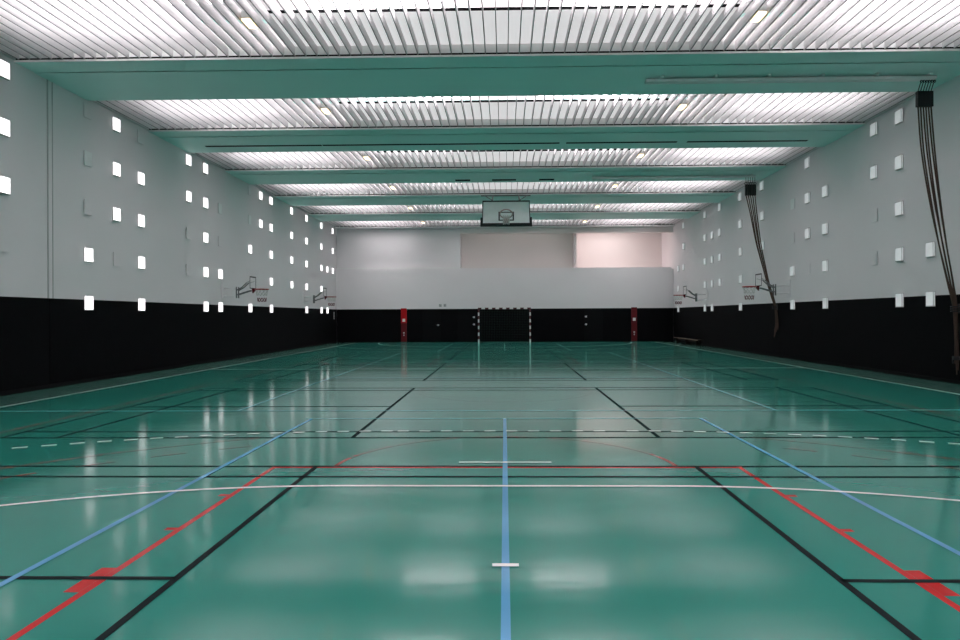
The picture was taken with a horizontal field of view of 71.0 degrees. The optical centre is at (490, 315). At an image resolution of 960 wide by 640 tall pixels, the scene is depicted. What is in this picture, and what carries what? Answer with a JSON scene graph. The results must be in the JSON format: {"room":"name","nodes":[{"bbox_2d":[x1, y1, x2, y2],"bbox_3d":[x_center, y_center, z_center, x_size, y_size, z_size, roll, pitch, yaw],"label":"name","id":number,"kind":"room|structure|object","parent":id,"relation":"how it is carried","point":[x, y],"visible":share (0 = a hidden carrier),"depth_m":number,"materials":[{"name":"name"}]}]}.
{"room":"sports hall","nodes":[
{"label":"sports hall","id":0,"kind":"room"},
{"bbox_2d":[0,53,336,391],"bbox_3d":[-9.972,-2.320,21.900,0.318,7.900,45.780,0,0,1],"label":"wall","id":1,"kind":"structure","parent":0,"point":[44,340],"depth_m":18.27,"materials":[{"name":"grey paint"}]},
{"bbox_2d":[0,58,9,80],"bbox_3d":[-9.969,-5.050,13.788,0.046,0.360,0.296,0,0,1],"label":"window","id":2,"kind":"structure","parent":1,"relation":"in","point":[4,65],"depth_m":13.81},
{"bbox_2d":[0,116,9,137],"bbox_3d":[-9.964,-3.870,13.788,0.046,0.360,0.296,0,0,1],"label":"window","id":3,"kind":"structure","parent":1,"relation":"in","point":[4,123],"depth_m":13.78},
{"bbox_2d":[0,233,9,251],"bbox_3d":[-9.968,-1.500,13.788,0.018,0.360,0.296,0,0,1],"label":"window","id":4,"kind":"structure","parent":1,"relation":"in","point":[4,238],"depth_m":13.80,"materials":[{"name":"glass"}]},
{"bbox_2d":[0,175,10,194],"bbox_3d":[-9.959,-2.680,13.788,0.046,0.360,0.296,0,0,1],"label":"window","id":5,"kind":"structure","parent":1,"relation":"in","point":[4,181],"depth_m":13.77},
{"bbox_2d":[47,80,53,297],"bbox_3d":[-9.964,-2.985,15.234,0.014,5.170,0.192,0,0,1],"label":"trim","id":6,"kind":"structure","parent":1,"relation":"attached to","point":[47,80],"depth_m":15.16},
{"bbox_2d":[84,102,91,119],"bbox_3d":[-9.925,-5.050,16.587,0.018,0.360,0.296,0,0,1],"label":"window","id":7,"kind":"structure","parent":1,"relation":"in","point":[87,107],"depth_m":16.59,"materials":[{"name":"glass"}]},
{"bbox_2d":[84,150,91,167],"bbox_3d":[-9.920,-3.870,16.587,0.018,0.360,0.296,0,0,1],"label":"window","id":8,"kind":"structure","parent":1,"relation":"in","point":[87,155],"depth_m":16.60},
{"bbox_2d":[84,199,91,214],"bbox_3d":[-9.915,-2.680,16.587,0.018,0.360,0.296,0,0,1],"label":"window","id":9,"kind":"structure","parent":1,"relation":"in","point":[87,203],"depth_m":16.57,"materials":[{"name":"glass"}]},
{"bbox_2d":[84,247,92,262],"bbox_3d":[-9.896,-1.500,16.587,0.046,0.360,0.296,0,0,1],"label":"window","id":10,"kind":"structure","parent":1,"relation":"in","point":[88,252],"depth_m":16.54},
{"bbox_2d":[84,296,92,309],"bbox_3d":[-9.891,-0.320,16.587,0.046,0.360,0.296,0,0,1],"label":"window","id":11,"kind":"structure","parent":1,"relation":"in","point":[88,300],"depth_m":16.53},
{"bbox_2d":[112,116,119,132],"bbox_3d":[-9.886,-5.050,17.797,0.046,0.360,0.296,0,0,1],"label":"window","id":12,"kind":"structure","parent":1,"relation":"in","point":[115,121],"depth_m":17.76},
{"bbox_2d":[113,252,119,265],"bbox_3d":[-9.885,-1.500,17.797,0.018,0.360,0.296,0,0,1],"label":"window","id":13,"kind":"structure","parent":1,"relation":"in","point":[116,256],"depth_m":17.78,"materials":[{"name":"glass"}]},
{"bbox_2d":[113,207,120,221],"bbox_3d":[-9.876,-2.680,17.797,0.046,0.360,0.296,0,0,1],"label":"window","id":14,"kind":"structure","parent":1,"relation":"in","point":[116,211],"depth_m":17.77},
{"bbox_2d":[113,161,120,177],"bbox_3d":[-9.881,-3.870,17.797,0.046,0.360,0.296,0,0,1],"label":"window","id":15,"kind":"structure","parent":1,"relation":"in","point":[116,166],"depth_m":17.75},
{"bbox_2d":[137,129,143,144],"bbox_3d":[-9.876,-5.050,18.997,0.018,0.360,0.296,0,0,1],"label":"window","id":16,"kind":"structure","parent":1,"relation":"in","point":[140,134],"depth_m":18.98,"materials":[{"name":"glass"}]},
{"bbox_2d":[138,171,144,185],"bbox_3d":[-9.857,-3.870,18.997,0.046,0.360,0.296,0,0,1],"label":"window","id":17,"kind":"structure","parent":1,"relation":"in","point":[141,176],"depth_m":18.98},
{"bbox_2d":[138,214,144,227],"bbox_3d":[-9.851,-2.680,18.997,0.046,0.360,0.296,0,0,1],"label":"window","id":18,"kind":"structure","parent":1,"relation":"in","point":[141,218],"depth_m":18.97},
{"bbox_2d":[138,298,144,310],"bbox_3d":[-9.841,-0.320,18.997,0.046,0.360,0.296,0,0,1],"label":"window","id":19,"kind":"structure","parent":1,"relation":"in","point":[141,301],"depth_m":18.95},
{"bbox_2d":[138,256,144,269],"bbox_3d":[-9.846,-1.500,18.997,0.046,0.360,0.296,0,0,1],"label":"window","id":20,"kind":"structure","parent":1,"relation":"in","point":[141,260],"depth_m":18.96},
{"bbox_2d":[0,341,336,395],"bbox_3d":[-9.827,1.585,20.087,0.014,0.090,42.160,0,0,1],"label":"baseboard","id":21,"kind":"structure","parent":1,"relation":"attached to","point":[16,391],"depth_m":18.34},
{"bbox_2d":[186,154,190,166],"bbox_3d":[-9.803,-5.051,21.856,0.046,0.360,0.296,0,0,1],"label":"window","id":22,"kind":"structure","parent":1,"relation":"in","point":[188,157],"depth_m":21.81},
{"bbox_2d":[186,264,190,275],"bbox_3d":[-9.801,-1.501,21.856,0.018,0.360,0.296,0,0,1],"label":"window","id":23,"kind":"structure","parent":1,"relation":"in","point":[188,266],"depth_m":21.83,"materials":[{"name":"glass"}]},
{"bbox_2d":[186,227,190,238],"bbox_3d":[-9.806,-2.681,21.856,0.018,0.360,0.296,0,0,1],"label":"window","id":24,"kind":"structure","parent":1,"relation":"in","point":[188,230],"depth_m":21.84,"materials":[{"name":"glass"}]},
{"bbox_2d":[186,190,191,202],"bbox_3d":[-9.798,-3.871,21.856,0.046,0.360,0.296,0,0,1],"label":"window","id":25,"kind":"structure","parent":1,"relation":"in","point":[188,193],"depth_m":21.80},
{"bbox_2d":[203,197,207,208],"bbox_3d":[-9.772,-3.871,23.096,0.046,0.360,0.296,0,0,1],"label":"window","id":26,"kind":"structure","parent":1,"relation":"in","point":[205,200],"depth_m":23.04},
{"bbox_2d":[203,232,207,243],"bbox_3d":[-9.767,-2.681,23.096,0.046,0.360,0.296,0,0,1],"label":"window","id":27,"kind":"structure","parent":1,"relation":"in","point":[205,235],"depth_m":23.03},
{"bbox_2d":[203,163,207,174],"bbox_3d":[-9.777,-5.051,23.096,0.046,0.360,0.296,0,0,1],"label":"window","id":28,"kind":"structure","parent":1,"relation":"in","point":[205,166],"depth_m":23.05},
{"bbox_2d":[203,267,208,277],"bbox_3d":[-9.762,-1.501,23.096,0.046,0.360,0.296,0,0,1],"label":"window","id":29,"kind":"structure","parent":1,"relation":"in","point":[205,269],"depth_m":23.02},
{"bbox_2d":[204,301,208,311],"bbox_3d":[-9.757,-0.321,23.096,0.046,0.360,0.296,0,0,1],"label":"window","id":30,"kind":"structure","parent":1,"relation":"in","point":[206,309],"depth_m":23.08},
{"bbox_2d":[218,236,221,246],"bbox_3d":[-9.756,-2.681,24.286,0.018,0.360,0.296,0,0,1],"label":"window","id":31,"kind":"structure","parent":1,"relation":"in","point":[219,237],"depth_m":24.23,"materials":[{"name":"glass"}]},
{"bbox_2d":[218,203,221,213],"bbox_3d":[-9.762,-3.871,24.286,0.018,0.360,0.296,0,0,1],"label":"window","id":32,"kind":"structure","parent":1,"relation":"in","point":[219,204],"depth_m":24.25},
{"bbox_2d":[218,269,222,279],"bbox_3d":[-9.737,-1.501,24.286,0.046,0.360,0.296,0,0,1],"label":"window","id":33,"kind":"structure","parent":1,"relation":"in","point":[220,271],"depth_m":24.23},
{"bbox_2d":[218,302,222,311],"bbox_3d":[-9.732,-0.321,24.286,0.046,0.360,0.296,0,0,1],"label":"window","id":34,"kind":"structure","parent":1,"relation":"in","point":[220,304],"depth_m":24.22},
{"bbox_2d":[221,276,268,301],"bbox_3d":[-8.941,-1.107,24.649,1.655,1.195,1.200,0,0,1],"label":"basketball hoop","id":35,"kind":"object","parent":1,"relation":"attached to","point":[224,288],"visible":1,"depth_m":24.55,"materials":[{"name":"grey paint"}]},
{"bbox_2d":[303,288,335,305],"bbox_3d":[-8.737,-1.108,34.547,1.655,1.195,1.200,0,0,1],"label":"basketball hoop","id":36,"kind":"object","parent":1,"relation":"attached to","point":[323,291],"visible":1,"depth_m":34.45,"materials":[{"name":"grey paint"}]},
{"bbox_2d":[0,341,959,639],"bbox_3d":[0.397,1.657,19.886,20.500,0.157,42.180,0,0,1],"label":"floor","id":37,"kind":"structure","parent":0,"point":[660,490],"depth_m":5.73,"materials":[{"name":"green paint"}]},
{"bbox_2d":[478,307,530,342],"bbox_3d":[0.833,0.541,40.556,3.162,2.086,0.622,0,0,1],"label":"goal","id":38,"kind":"object","parent":37,"relation":"on","point":[529,308],"visible":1,"depth_m":40.67,"materials":[{"name":"white metal"}]},
{"bbox_2d":[674,337,702,345],"bbox_3d":[10.652,1.377,36.388,0.292,0.330,4.800,0,0,1],"label":"bench","id":39,"kind":"object","parent":37,"relation":"on","point":[678,339],"visible":0.88,"depth_m":36.34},
{"bbox_2d":[173,0,828,100],"bbox_3d":[0.361,-6.279,19.786,21.100,0.170,42.580,0,0,1],"label":"ceiling","id":40,"kind":"structure","parent":0,"point":[448,3],"depth_m":13.43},
{"bbox_2d":[317,0,445,8],"bbox_3d":[-2.145,-6.144,12.476,2.450,0.080,2.500,0,0,1],"label":"window","id":41,"kind":"structure","parent":40,"relation":"attached to","point":[396,4],"depth_m":13.23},
{"bbox_2d":[381,97,462,99],"bbox_3d":[-2.035,-6.144,17.785,2.450,0.080,2.500,0,0,1],"label":"window","id":42,"kind":"structure","parent":40,"relation":"attached to","point":[391,98],"depth_m":18.95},
{"bbox_2d":[13,12,959,100],"bbox_3d":[0.268,-5.779,15.177,20.500,0.830,2.540,0,0,1],"label":"ceiling beam","id":43,"kind":"structure","parent":40,"relation":"attached to","point":[507,72],"depth_m":14.69,"materials":[{"name":"green paint"}]},
{"bbox_2d":[0,0,350,59],"label":"grille","id":44,"kind":"object","parent":43,"relation":"attached to","point":[57,28],"depth_m":12.78,"materials":[{"name":"white metal"}]},
{"bbox_2d":[241,11,257,28],"bbox_3d":[-4.449,-5.496,12.424,0.170,0.235,0.400,0,0,1],"label":"spotlight","id":45,"kind":"object","parent":44,"relation":"attached to","point":[246,19],"visible":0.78,"depth_m":12.30,"materials":[{"name":"white ceramic"}]},
{"bbox_2d":[645,72,936,83],"bbox_3d":[6.715,-5.332,15.134,6.430,0.120,0.320,0,0,1],"label":"track","id":46,"kind":"object","parent":43,"relation":"attached to","point":[874,78],"visible":1,"depth_m":15.08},
{"bbox_2d":[915,80,957,374],"bbox_3d":[10.017,-1.990,15.124,0.788,6.600,0.190,0,0,6],"label":"rope","id":47,"kind":"object","parent":46,"relation":"hanging from","point":[917,94],"visible":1,"depth_m":15.12,"materials":[{"name":"brown fabric"}]},
{"bbox_2d":[920,80,955,363],"bbox_3d":[10.049,-2.112,15.152,0.727,6.358,0.188,0,0,1],"label":"rope","id":48,"kind":"object","parent":46,"relation":"hanging from","point":[921,92],"visible":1,"depth_m":15.15,"materials":[{"name":"brown fabric"}]},
{"bbox_2d":[925,80,950,287],"bbox_3d":[10.117,-2.034,15.142,0.631,6.514,0.206,0,0,1],"label":"rope","id":49,"kind":"object","parent":46,"relation":"hanging from","point":[926,106],"visible":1,"depth_m":15.17,"materials":[{"name":"brown fabric"}]},
{"bbox_2d":[922,80,958,369],"bbox_3d":[10.083,-2.039,15.116,0.696,6.503,0.191,0,0,8],"label":"rope","id":50,"kind":"object","parent":46,"relation":"hanging from","point":[924,92],"visible":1,"depth_m":15.12,"materials":[{"name":"brown fabric"}]},
{"bbox_2d":[930,80,954,296],"bbox_3d":[10.185,-2.118,15.148,0.535,6.346,0.191,0,0,1],"label":"rope","id":51,"kind":"object","parent":46,"relation":"hanging from","point":[932,92],"visible":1,"depth_m":15.17,"materials":[{"name":"brown fabric"}]},
{"bbox_2d":[928,80,958,341],"bbox_3d":[10.151,-2.046,15.128,0.593,6.489,0.190,0,0,6],"label":"rope","id":52,"kind":"object","parent":46,"relation":"hanging from","point":[929,92],"visible":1,"depth_m":15.12,"materials":[{"name":"brown fabric"}]},
{"bbox_2d":[666,0,959,51],"label":"grille","id":53,"kind":"object","parent":43,"relation":"attached to","point":[889,22],"depth_m":12.73,"materials":[{"name":"white metal"}]},
{"bbox_2d":[267,4,739,45],"bbox_3d":[0.246,-5.641,13.141,8.900,0.055,1.572,0,0,1],"label":"ceiling panel","id":54,"kind":"object","parent":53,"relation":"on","point":[476,12],"visible":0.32,"depth_m":13.01,"materials":[{"name":"metal"}]},
{"bbox_2d":[750,4,766,21],"bbox_3d":[4.869,-5.536,12.232,0.170,0.235,0.400,0,0,1],"label":"spotlight","id":55,"kind":"object","parent":53,"relation":"attached to","point":[762,11],"visible":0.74,"depth_m":12.10,"materials":[{"name":"white ceramic"}]},
{"bbox_2d":[308,203,700,220],"bbox_3d":[0.705,-5.781,36.413,20.500,0.830,2.540,0,0,1],"label":"ceiling beam","id":56,"kind":"structure","parent":40,"relation":"attached to","point":[459,215],"depth_m":35.80,"materials":[{"name":"green paint"}]},
{"bbox_2d":[295,205,478,213],"label":"grille","id":57,"kind":"object","parent":56,"relation":"attached to","point":[308,209],"depth_m":34.23,"materials":[{"name":"white metal"}]},
{"bbox_2d":[323,220,478,226],"label":"grille","id":58,"kind":"object","parent":56,"relation":"attached to","point":[333,223],"depth_m":39.64,"materials":[{"name":"white metal"}]},
{"bbox_2d":[431,220,576,222],"bbox_3d":[0.793,-5.644,39.686,8.900,0.055,1.572,0,0,1],"label":"ceiling panel","id":59,"kind":"object","parent":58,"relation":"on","point":[467,221],"depth_m":40.04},
{"bbox_2d":[419,204,588,208],"bbox_3d":[0.684,-5.643,34.377,8.900,0.055,1.572,0,0,1],"label":"ceiling panel","id":60,"kind":"object","parent":56,"relation":"attached to","point":[531,205],"depth_m":34.58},
{"bbox_2d":[533,219,684,225],"label":"grille","id":61,"kind":"object","parent":56,"relation":"attached to","point":[592,221],"depth_m":39.27,"materials":[{"name":"white metal"}]},
{"bbox_2d":[533,203,714,211],"label":"grille","id":62,"kind":"object","parent":56,"relation":"attached to","point":[614,206],"depth_m":33.94,"materials":[{"name":"white metal"}]},
{"bbox_2d":[274,181,735,205],"bbox_3d":[0.596,-5.780,31.104,20.500,0.830,2.540,0,0,1],"label":"ceiling beam","id":63,"kind":"structure","parent":40,"relation":"attached to","point":[466,198],"depth_m":30.49,"materials":[{"name":"green paint"}]},
{"bbox_2d":[254,183,489,195],"label":"grille","id":64,"kind":"object","parent":63,"relation":"attached to","point":[311,189],"depth_m":28.82,"materials":[{"name":"white metal"}]},
{"bbox_2d":[480,195,531,226],"bbox_3d":[0.639,-4.421,27.804,2.200,1.948,4.576,0,0,1],"label":"basketball hoop","id":65,"kind":"object","parent":63,"relation":"hanging from","point":[504,213],"visible":1,"depth_m":26.27,"materials":[{"name":"white laminate"}]},
{"bbox_2d":[511,180,757,193],"label":"grille","id":66,"kind":"object","parent":63,"relation":"attached to","point":[737,185],"depth_m":28.53,"materials":[{"name":"white metal"}]},
{"bbox_2d":[401,182,604,189],"bbox_3d":[0.575,-5.643,29.068,8.900,0.055,1.572,0,0,1],"label":"ceiling panel","id":67,"kind":"object","parent":66,"relation":"on","point":[504,185],"visible":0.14,"depth_m":29.07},
{"bbox_2d":[224,148,786,184],"bbox_3d":[0.487,-5.778,25.795,20.500,0.834,2.540,0,0,1],"label":"ceiling beam","id":68,"kind":"structure","parent":40,"relation":"attached to","point":[486,173],"depth_m":25.19,"materials":[{"name":"green paint"}]},
{"bbox_2d":[193,150,467,169],"label":"grille","id":69,"kind":"object","parent":68,"relation":"attached to","point":[223,160],"depth_m":23.44,"materials":[{"name":"white metal"}]},
{"bbox_2d":[592,174,755,178],"bbox_3d":[7.021,-5.348,25.860,6.220,0.090,0.320,0,0,1],"label":"track","id":70,"kind":"object","parent":68,"relation":"attached to","point":[721,175],"visible":1,"depth_m":25.80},
{"bbox_2d":[751,177,765,269],"bbox_3d":[10.373,-2.410,25.473,0.209,5.815,1.013,0,0,-38],"label":"rope","id":71,"kind":"object","parent":70,"relation":"hanging from","point":[752,177],"visible":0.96,"depth_m":25.71,"materials":[{"name":"brown fabric"}]},
{"bbox_2d":[744,182,775,336],"bbox_3d":[10.221,-2.265,25.461,0.273,6.103,1.183,0,0,-42],"label":"rope","id":72,"kind":"object","parent":70,"relation":"hanging from","point":[745,182],"visible":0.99,"depth_m":25.54,"materials":[{"name":"brown fabric"}]},
{"bbox_2d":[747,182,774,331],"bbox_3d":[10.270,-2.351,25.491,0.261,5.931,1.088,0,0,-42],"label":"rope","id":73,"kind":"object","parent":70,"relation":"hanging from","point":[747,182],"visible":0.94,"depth_m":25.70,"materials":[{"name":"brown fabric"}]},
{"bbox_2d":[749,177,776,331],"bbox_3d":[10.327,-2.361,25.435,0.242,5.912,1.124,0,0,-37],"label":"rope","id":74,"kind":"object","parent":70,"relation":"hanging from","point":[750,182],"visible":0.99,"depth_m":25.58,"materials":[{"name":"brown fabric"}]},
{"bbox_2d":[753,182,778,329],"bbox_3d":[10.424,-2.401,25.416,0.183,5.834,1.058,0,0,-32],"label":"rope","id":75,"kind":"object","parent":70,"relation":"hanging from","point":[754,182],"visible":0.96,"depth_m":25.58,"materials":[{"name":"black fabric"}]},
{"bbox_2d":[532,147,818,166],"label":"grille","id":76,"kind":"object","parent":68,"relation":"attached to","point":[759,155],"depth_m":23.17,"materials":[{"name":"white metal"}]},
{"bbox_2d":[377,149,629,162],"bbox_3d":[0.465,-5.642,23.759,8.900,0.055,1.572,0,0,1],"label":"ceiling panel","id":77,"kind":"object","parent":76,"relation":"on","point":[495,155],"visible":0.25,"depth_m":23.63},
{"bbox_2d":[148,97,865,152],"bbox_3d":[0.377,-5.777,20.486,20.500,0.834,2.540,0,0,1],"label":"ceiling beam","id":78,"kind":"structure","parent":40,"relation":"attached to","point":[505,135],"depth_m":20.02,"materials":[{"name":"green paint"}]},
{"bbox_2d":[93,97,425,129],"label":"grille","id":79,"kind":"object","parent":78,"relation":"attached to","point":[147,114],"depth_m":18.04,"materials":[{"name":"white metal"}]},
{"bbox_2d":[321,103,330,113],"bbox_3d":[-4.339,-5.497,17.733,0.170,0.235,0.400,0,0,1],"label":"spotlight","id":80,"kind":"object","parent":79,"relation":"attached to","point":[324,108],"visible":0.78,"depth_m":17.54,"materials":[{"name":"white ceramic"}]},
{"bbox_2d":[580,92,914,125],"label":"grille","id":81,"kind":"object","parent":78,"relation":"attached to","point":[773,107],"depth_m":17.77,"materials":[{"name":"white metal"}]},
{"bbox_2d":[339,98,668,119],"bbox_3d":[0.356,-5.642,18.450,8.900,0.055,1.572,0,0,1],"label":"ceiling panel","id":82,"kind":"object","parent":81,"relation":"on","point":[475,103],"visible":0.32,"depth_m":18.33,"materials":[{"name":"metal"}]},
{"bbox_2d":[677,99,686,109],"bbox_3d":[4.979,-5.537,17.541,0.170,0.235,0.400,0,0,1],"label":"spotlight","id":83,"kind":"object","parent":81,"relation":"attached to","point":[683,104],"visible":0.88,"depth_m":17.35,"materials":[{"name":"white ceramic"}]},
{"bbox_2d":[539,95,632,97],"bbox_3d":[2.638,-6.164,17.689,2.600,0.080,2.500,0,0,1],"label":"window","id":84,"kind":"structure","parent":40,"relation":"attached to","point":[575,96],"depth_m":18.84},
{"bbox_2d":[553,0,687,5],"bbox_3d":[2.529,-6.164,12.380,2.600,0.080,2.500,0,0,1],"label":"window","id":85,"kind":"structure","parent":40,"relation":"attached to","point":[556,2],"depth_m":13.20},
{"bbox_2d":[336,228,672,342],"bbox_3d":[0.847,-2.366,42.596,21.100,7.900,3.350,0,0,1],"label":"wall","id":86,"kind":"structure","parent":0,"point":[380,273],"depth_m":40.97,"materials":[{"name":"paint"}]},
{"bbox_2d":[401,308,406,341],"bbox_3d":[-5.283,0.560,41.051,0.350,2.060,0.058,0,0,1],"label":"panel","id":87,"kind":"object","parent":86,"relation":"attached to","point":[403,310],"visible":1,"depth_m":41.03,"materials":[{"name":"red paint"}]},
{"bbox_2d":[422,309,440,341],"bbox_3d":[-3.604,0.598,41.005,1.100,1.990,0.079,0,0,1],"label":"door","id":88,"kind":"structure","parent":86,"relation":"in","point":[430,318],"depth_m":41.02,"materials":[{"name":"black wood"}]},
{"bbox_2d":[458,309,475,341],"bbox_3d":[-1.459,0.589,40.961,1.090,1.990,0.079,0,0,1],"label":"door","id":89,"kind":"structure","parent":86,"relation":"in","point":[466,318],"depth_m":40.98,"materials":[{"name":"black wood"}]},
{"bbox_2d":[334,220,674,228],"bbox_3d":[0.794,-5.781,40.722,20.500,0.830,0.540,0,0,1],"label":"trim","id":90,"kind":"structure","parent":86,"relation":"attached to","point":[535,225],"depth_m":40.55,"materials":[{"name":"paint"}]},
{"bbox_2d":[585,309,602,341],"bbox_3d":[6.254,0.555,40.802,1.100,1.990,0.079,0,0,1],"label":"door","id":91,"kind":"structure","parent":86,"relation":"in","point":[593,317],"depth_m":40.82,"materials":[{"name":"black paint"}]},
{"bbox_2d":[631,307,636,340],"bbox_3d":[8.694,0.500,40.763,0.350,2.060,0.058,0,0,1],"label":"panel","id":92,"kind":"object","parent":86,"relation":"attached to","point":[633,309],"visible":1,"depth_m":40.74,"materials":[{"name":"red paint"}]},
{"bbox_2d":[460,227,672,267],"bbox_3d":[4.628,-4.508,42.553,13.520,3.650,3.280,0,0,1],"label":"wall","id":93,"kind":"structure","parent":0,"point":[557,247],"depth_m":42.19,"materials":[{"name":"white paint"}]},
{"bbox_2d":[662,75,959,380],"bbox_3d":[10.805,-2.409,21.472,0.318,7.900,45.780,0,0,1],"label":"wall","id":94,"kind":"structure","parent":0,"point":[862,325],"depth_m":20.13,"materials":[{"name":"grey paint"}]},
{"bbox_2d":[673,286,706,303],"bbox_3d":[10.102,-1.189,34.159,1.655,1.195,1.200,0,0,1],"label":"basketball hoop","id":95,"kind":"object","parent":94,"relation":"attached to","point":[705,291],"visible":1,"depth_m":34.06,"materials":[{"name":"grey paint"}]},
{"bbox_2d":[760,211,763,220],"bbox_3d":[10.723,-3.959,26.614,0.046,0.360,0.296,0,0,1],"label":"window","id":96,"kind":"structure","parent":94,"relation":"in","point":[761,212],"depth_m":26.59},
{"bbox_2d":[760,181,763,190],"bbox_3d":[10.717,-5.139,26.614,0.046,0.360,0.296,0,0,1],"label":"window","id":97,"kind":"structure","parent":94,"relation":"in","point":[761,182],"depth_m":26.57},
{"bbox_2d":[742,273,790,299],"bbox_3d":[9.898,-1.188,24.261,1.655,1.195,1.200,0,0,1],"label":"basketball hoop","id":98,"kind":"object","parent":94,"relation":"attached to","point":[787,285],"visible":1,"depth_m":24.17,"materials":[{"name":"grey paint"}]},
{"bbox_2d":[790,299,794,309],"bbox_3d":[10.680,-0.409,23.815,0.046,0.360,0.296,0,0,1],"label":"window","id":99,"kind":"structure","parent":94,"relation":"in","point":[792,301],"depth_m":23.78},
{"bbox_2d":[790,198,794,209],"bbox_3d":[10.679,-3.959,23.815,0.018,0.360,0.296,0,0,1],"label":"window","id":100,"kind":"structure","parent":94,"relation":"in","point":[792,201],"depth_m":23.79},
{"bbox_2d":[790,266,794,275],"bbox_3d":[10.675,-1.589,23.815,0.046,0.360,0.296,0,0,1],"label":"window","id":101,"kind":"structure","parent":94,"relation":"in","point":[792,268],"depth_m":23.76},
{"bbox_2d":[791,232,794,242],"bbox_3d":[10.684,-2.769,23.815,0.018,0.360,0.296,0,0,1],"label":"window","id":102,"kind":"structure","parent":94,"relation":"in","point":[793,233],"depth_m":23.72,"materials":[{"name":"glass"}]},
{"bbox_2d":[805,192,809,203],"bbox_3d":[10.640,-3.958,22.625,0.046,0.360,0.296,0,0,1],"label":"window","id":103,"kind":"structure","parent":94,"relation":"in","point":[807,195],"depth_m":22.57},
{"bbox_2d":[805,157,809,168],"bbox_3d":[10.635,-5.138,22.625,0.046,0.360,0.296,0,0,1],"label":"window","id":104,"kind":"structure","parent":94,"relation":"in","point":[807,160],"depth_m":22.55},
{"bbox_2d":[805,228,809,238],"bbox_3d":[10.646,-2.768,22.625,0.046,0.360,0.296,0,0,1],"label":"window","id":105,"kind":"structure","parent":94,"relation":"in","point":[807,230],"depth_m":22.58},
{"bbox_2d":[806,263,809,273],"bbox_3d":[10.665,-1.589,22.625,0.018,0.360,0.296,0,0,1],"label":"window","id":106,"kind":"structure","parent":94,"relation":"in","point":[807,264],"depth_m":22.57,"materials":[{"name":"glass"}]},
{"bbox_2d":[673,340,959,384],"bbox_3d":[10.619,1.497,19.666,0.014,0.090,42.160,0,0,1],"label":"baseboard","id":107,"kind":"structure","parent":94,"relation":"attached to","point":[746,351],"depth_m":19.83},
{"bbox_2d":[822,260,827,271],"bbox_3d":[10.625,-1.588,21.386,0.046,0.360,0.296,0,0,1],"label":"window","id":108,"kind":"structure","parent":94,"relation":"in","point":[824,262],"depth_m":21.35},
{"bbox_2d":[822,185,827,197],"bbox_3d":[10.615,-3.958,21.386,0.046,0.360,0.296,0,0,1],"label":"window","id":109,"kind":"structure","parent":94,"relation":"in","point":[824,188],"depth_m":21.33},
{"bbox_2d":[822,223,827,234],"bbox_3d":[10.620,-2.768,21.386,0.046,0.360,0.296,0,0,1],"label":"window","id":110,"kind":"structure","parent":94,"relation":"in","point":[824,225],"depth_m":21.38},
{"bbox_2d":[822,297,827,308],"bbox_3d":[10.630,-0.408,21.386,0.046,0.360,0.296,0,0,1],"label":"window","id":111,"kind":"structure","parent":94,"relation":"in","point":[825,299],"depth_m":21.33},
{"bbox_2d":[870,121,876,137],"bbox_3d":[10.552,-5.138,18.556,0.046,0.360,0.296,0,0,1],"label":"window","id":112,"kind":"structure","parent":94,"relation":"in","point":[873,127],"depth_m":18.52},
{"bbox_2d":[870,165,876,179],"bbox_3d":[10.556,-3.958,18.556,0.046,0.360,0.296,0,0,1],"label":"window","id":113,"kind":"structure","parent":94,"relation":"in","point":[873,169],"depth_m":18.53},
{"bbox_2d":[871,251,877,264],"bbox_3d":[10.581,-1.588,18.556,0.018,0.360,0.296,0,0,1],"label":"window","id":114,"kind":"structure","parent":94,"relation":"in","point":[874,255],"depth_m":18.54,"materials":[{"name":"glass"}]},
{"bbox_2d":[871,208,877,222],"bbox_3d":[10.576,-2.768,18.556,0.018,0.360,0.296,0,0,1],"label":"window","id":115,"kind":"structure","parent":94,"relation":"in","point":[874,212],"depth_m":18.53,"materials":[{"name":"grey paint"}]},
{"bbox_2d":[895,154,902,170],"bbox_3d":[10.532,-3.958,17.366,0.046,0.360,0.296,0,0,1],"label":"window","id":116,"kind":"structure","parent":94,"relation":"in","point":[898,159],"depth_m":17.34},
{"bbox_2d":[895,108,902,124],"bbox_3d":[10.527,-5.138,17.366,0.046,0.360,0.296,0,0,1],"label":"window","id":117,"kind":"structure","parent":94,"relation":"in","point":[899,113],"depth_m":17.34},
{"bbox_2d":[895,201,902,216],"bbox_3d":[10.537,-2.768,17.366,0.046,0.360,0.296,0,0,1],"label":"window","id":118,"kind":"structure","parent":94,"relation":"in","point":[898,205],"depth_m":17.35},
{"bbox_2d":[895,247,903,261],"bbox_3d":[10.542,-1.588,17.366,0.046,0.360,0.296,0,0,1],"label":"window","id":119,"kind":"structure","parent":94,"relation":"in","point":[899,252],"depth_m":17.33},
{"bbox_2d":[895,293,903,306],"bbox_3d":[10.547,-0.408,17.366,0.046,0.360,0.296,0,0,1],"label":"window","id":120,"kind":"structure","parent":94,"relation":"in","point":[899,296],"depth_m":17.33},
{"bbox_2d":[925,241,934,257],"bbox_3d":[10.516,-1.588,16.107,0.046,0.360,0.296,0,0,1],"label":"window","id":121,"kind":"structure","parent":94,"relation":"in","point":[930,246],"depth_m":16.07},
{"bbox_2d":[926,192,933,208],"bbox_3d":[10.525,-2.768,16.106,0.018,0.360,0.296,0,0,1],"label":"window","id":122,"kind":"structure","parent":94,"relation":"in","point":[927,200],"depth_m":16.19,"materials":[{"name":"glass"}]},
{"bbox_2d":[926,291,934,306],"bbox_3d":[10.521,-0.408,16.107,0.046,0.360,0.296,0,0,1],"label":"window","id":123,"kind":"structure","parent":94,"relation":"in","point":[930,295],"depth_m":16.08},
{"bbox_2d":[950,304,959,312],"bbox_3d":[10.419,-0.168,15.079,0.225,0.220,0.182,0,0,1],"label":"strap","id":124,"kind":"object","parent":94,"relation":"attached to","point":[958,306],"visible":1,"depth_m":15.03,"materials":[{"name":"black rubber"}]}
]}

